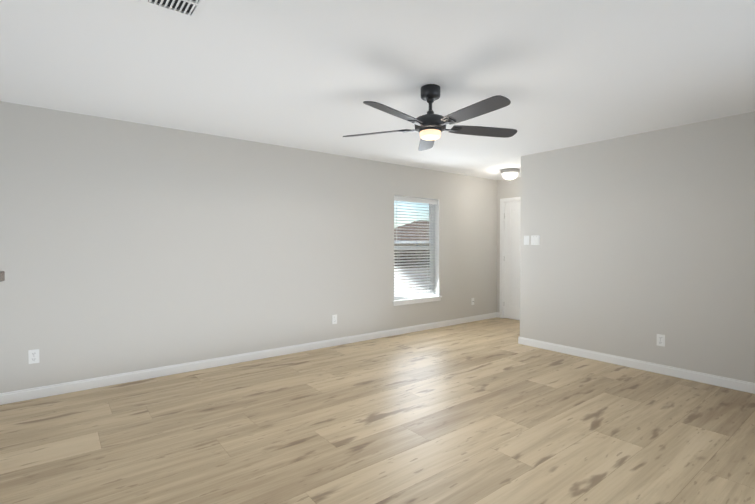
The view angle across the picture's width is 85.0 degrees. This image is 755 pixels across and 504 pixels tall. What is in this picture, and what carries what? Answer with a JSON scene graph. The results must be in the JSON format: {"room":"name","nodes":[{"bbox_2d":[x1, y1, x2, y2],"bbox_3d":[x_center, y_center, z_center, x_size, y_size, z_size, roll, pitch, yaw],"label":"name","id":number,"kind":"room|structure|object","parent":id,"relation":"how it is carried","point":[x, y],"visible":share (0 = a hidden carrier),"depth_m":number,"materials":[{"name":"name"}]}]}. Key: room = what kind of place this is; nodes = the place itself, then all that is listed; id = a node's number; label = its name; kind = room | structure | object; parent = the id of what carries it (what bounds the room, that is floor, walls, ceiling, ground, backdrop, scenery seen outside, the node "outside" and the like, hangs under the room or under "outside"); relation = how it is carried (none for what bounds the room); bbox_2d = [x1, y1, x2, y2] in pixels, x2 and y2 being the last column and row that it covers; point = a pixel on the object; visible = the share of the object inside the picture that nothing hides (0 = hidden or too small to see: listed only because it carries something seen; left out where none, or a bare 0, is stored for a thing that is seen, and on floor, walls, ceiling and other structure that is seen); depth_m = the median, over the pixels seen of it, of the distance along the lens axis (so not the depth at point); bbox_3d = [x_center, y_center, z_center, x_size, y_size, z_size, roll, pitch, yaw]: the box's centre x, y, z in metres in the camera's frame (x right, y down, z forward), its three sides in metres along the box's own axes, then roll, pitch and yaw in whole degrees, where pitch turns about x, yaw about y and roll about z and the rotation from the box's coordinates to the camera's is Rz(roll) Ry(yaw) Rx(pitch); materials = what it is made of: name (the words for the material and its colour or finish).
{"room":"empty living room","nodes":[
{"label":"empty living room","id":0,"kind":"room"},
{"bbox_2d":[0,101,496,392],"bbox_3d":[-1.715,-0.007,4.439,9.870,2.440,0.160,-1,1,-38],"label":"wall","id":1,"kind":"structure","parent":0,"point":[126,246],"depth_m":4.20,"materials":[{"name":"grey paint"}]},
{"bbox_2d":[28,349,38,363],"bbox_3d":[-2.873,0.874,3.443,0.070,0.115,0.008,-1,1,-38],"label":"electrical outlet","id":2,"kind":"object","parent":1,"relation":"attached to","point":[33,356],"visible":1,"depth_m":3.44,"materials":[{"name":"white plastic"}]},
{"bbox_2d":[0,312,498,404],"bbox_3d":[-1.659,1.168,4.388,9.630,0.092,0.020,-1,1,-38],"label":"baseboard","id":3,"kind":"structure","parent":1,"relation":"attached to","point":[115,379],"depth_m":4.28,"materials":[{"name":"white wood"}]},
{"bbox_2d":[332,315,336,323],"bbox_3d":[-0.546,0.860,5.257,0.070,0.115,0.008,-1,1,-38],"label":"electrical outlet","id":4,"kind":"object","parent":1,"relation":"attached to","point":[334,319],"visible":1,"depth_m":5.25,"materials":[{"name":"white plastic"}]},
{"bbox_2d":[394,201,433,297],"bbox_3d":[0.522,-0.052,6.245,0.918,1.528,0.061,-1,1,-38],"label":"window","id":5,"kind":"structure","parent":1,"relation":"in","point":[432,210],"depth_m":6.39,"materials":[{"name":"glass"}]},
{"bbox_2d":[394,196,436,299],"bbox_3d":[0.557,-0.062,6.200,0.908,1.492,0.075,-1,1,-38],"label":"window blinds","id":6,"kind":"object","parent":5,"relation":"attached to","point":[412,200],"visible":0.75,"depth_m":6.19,"materials":[{"name":"white plastic"}]},
{"bbox_2d":[392,195,441,305],"bbox_3d":[0.576,-0.025,6.178,0.990,1.580,0.142,-1,1,-38],"label":"window frame","id":7,"kind":"structure","parent":1,"relation":"attached to","point":[407,301],"depth_m":6.43,"materials":[{"name":"white wood"}]},
{"bbox_2d":[0,317,754,503],"bbox_3d":[1.194,1.322,0.826,10.150,0.100,9.650,-1,1,-38],"label":"floor","id":8,"kind":"structure","parent":0,"point":[489,411],"depth_m":2.81,"materials":[{"name":"brown wood"}]},
{"bbox_3d":[-2.511,0.732,1.943,0.390,1.044,1.362,-1,1,-38],"label":"bar","id":9,"kind":"object","parent":8,"relation":"on","visible":0},
{"bbox_2d":[0,271,4,281],"bbox_3d":[-2.422,0.174,2.027,0.620,0.067,1.450,-1,1,-31],"label":"bar","id":10,"kind":"object","parent":9,"relation":"on","point":[2,275],"visible":1,"depth_m":2.73,"materials":[{"name":"stone"}]},
{"bbox_2d":[0,0,754,179],"bbox_3d":[1.194,-1.218,0.785,10.150,0.100,9.650,-1,1,-38],"label":"ceiling","id":11,"kind":"structure","parent":0,"point":[311,75],"depth_m":2.69,"materials":[{"name":"white paint"}]},
{"bbox_2d":[139,0,208,20],"bbox_3d":[-0.931,-1.179,1.899,0.257,0.013,0.300,-1,1,-38],"label":"ceiling vent","id":12,"kind":"object","parent":11,"relation":"in","point":[192,9],"visible":0.96,"depth_m":1.98,"materials":[{"name":"white metal"}]},
{"bbox_2d":[343,84,516,150],"bbox_3d":[0.398,-1.016,2.976,1.342,0.374,1.319,-1,1,-38],"label":"fan","id":13,"kind":"object","parent":11,"relation":"hanging from","point":[430,126],"visible":1,"depth_m":2.94,"materials":[{"name":"black metal"}]},
{"bbox_2d":[500,168,519,180],"bbox_3d":[2.027,-1.171,6.298,0.280,0.172,0.280,-1,1,-38],"label":"hall light","id":14,"kind":"object","parent":11,"relation":"attached to","point":[509,174],"visible":1,"depth_m":6.21,"materials":[{"name":"white glass"}]},
{"bbox_2d":[497,177,520,311],"bbox_3d":[2.699,-0.046,6.821,0.260,2.440,1.510,-1,1,-38],"label":"wall","id":15,"kind":"structure","parent":0,"point":[506,188],"depth_m":7.27,"materials":[{"name":"grey paint"}]},
{"bbox_2d":[499,197,520,317],"bbox_3d":[2.499,0.118,6.953,0.136,2.108,0.940,-1,1,-38],"label":"door frame","id":16,"kind":"structure","parent":15,"relation":"attached to","point":[501,250],"depth_m":7.24,"materials":[{"name":"white wood"}]},
{"bbox_2d":[504,201,520,319],"bbox_3d":[2.456,0.154,6.922,0.102,2.021,0.782,-1,1,-38],"label":"hall door","id":17,"kind":"structure","parent":15,"relation":"in","point":[512,264],"depth_m":7.12,"materials":[{"name":"white wood"}]},
{"bbox_2d":[520,111,754,382],"bbox_3d":[4.344,0.028,2.271,0.120,2.440,7.930,-1,1,-38],"label":"wall","id":18,"kind":"structure","parent":0,"point":[646,238],"depth_m":4.17,"materials":[{"name":"grey paint"}]},
{"bbox_2d":[524,236,528,244],"bbox_3d":[1.911,-0.151,5.283,0.010,0.118,0.072,-1,1,-38],"label":"switch plate","id":19,"kind":"object","parent":18,"relation":"attached to","point":[526,240],"visible":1,"depth_m":5.28,"materials":[{"name":"white plastic"}]},
{"bbox_2d":[531,235,539,244],"bbox_3d":[1.987,-0.149,5.186,0.010,0.118,0.118,-1,1,-38],"label":"switch plate","id":20,"kind":"object","parent":18,"relation":"attached to","point":[535,239],"visible":1,"depth_m":5.18,"materials":[{"name":"white plastic"}]},
{"bbox_2d":[518,337,754,393],"bbox_3d":[4.241,1.202,2.314,0.020,0.092,7.794,-1,1,-38],"label":"baseboard","id":21,"kind":"structure","parent":18,"relation":"attached to","point":[730,383],"depth_m":4.20,"materials":[{"name":"white wood"}]},
{"bbox_2d":[657,334,664,346],"bbox_3d":[2.833,0.883,4.119,0.008,0.115,0.070,-1,1,-38],"label":"electrical outlet","id":22,"kind":"object","parent":18,"relation":"attached to","point":[660,340],"visible":1,"depth_m":4.12,"materials":[{"name":"white plastic"}]},
{"label":"outside","id":23,"kind":"structure","parent":0,"visible":0},
{"bbox_2d":[394,267,429,294],"bbox_3d":[-3.418,0.781,44.680,90.000,0.150,65.100,-1,1,-38],"label":"lawn","id":24,"kind":"structure","parent":23,"point":[409,279],"depth_m":17.27,"materials":[{"name":"white"}]},
{"bbox_2d":[394,220,428,245],"bbox_3d":[8.488,-1.079,40.680,20.900,3.700,8.800,-1,1,-38],"label":"house","id":25,"kind":"structure","parent":24,"relation":"on","point":[412,234],"depth_m":33.36,"materials":[{"name":"white"}]},
{"bbox_2d":[394,250,429,268],"bbox_3d":[6.012,0.262,29.331,34.015,1.390,0.110,-1,1,-38],"label":"fence","id":26,"kind":"object","parent":24,"relation":"on","point":[410,258],"depth_m":26.22,"materials":[{"name":"grey wood"}]}
]}

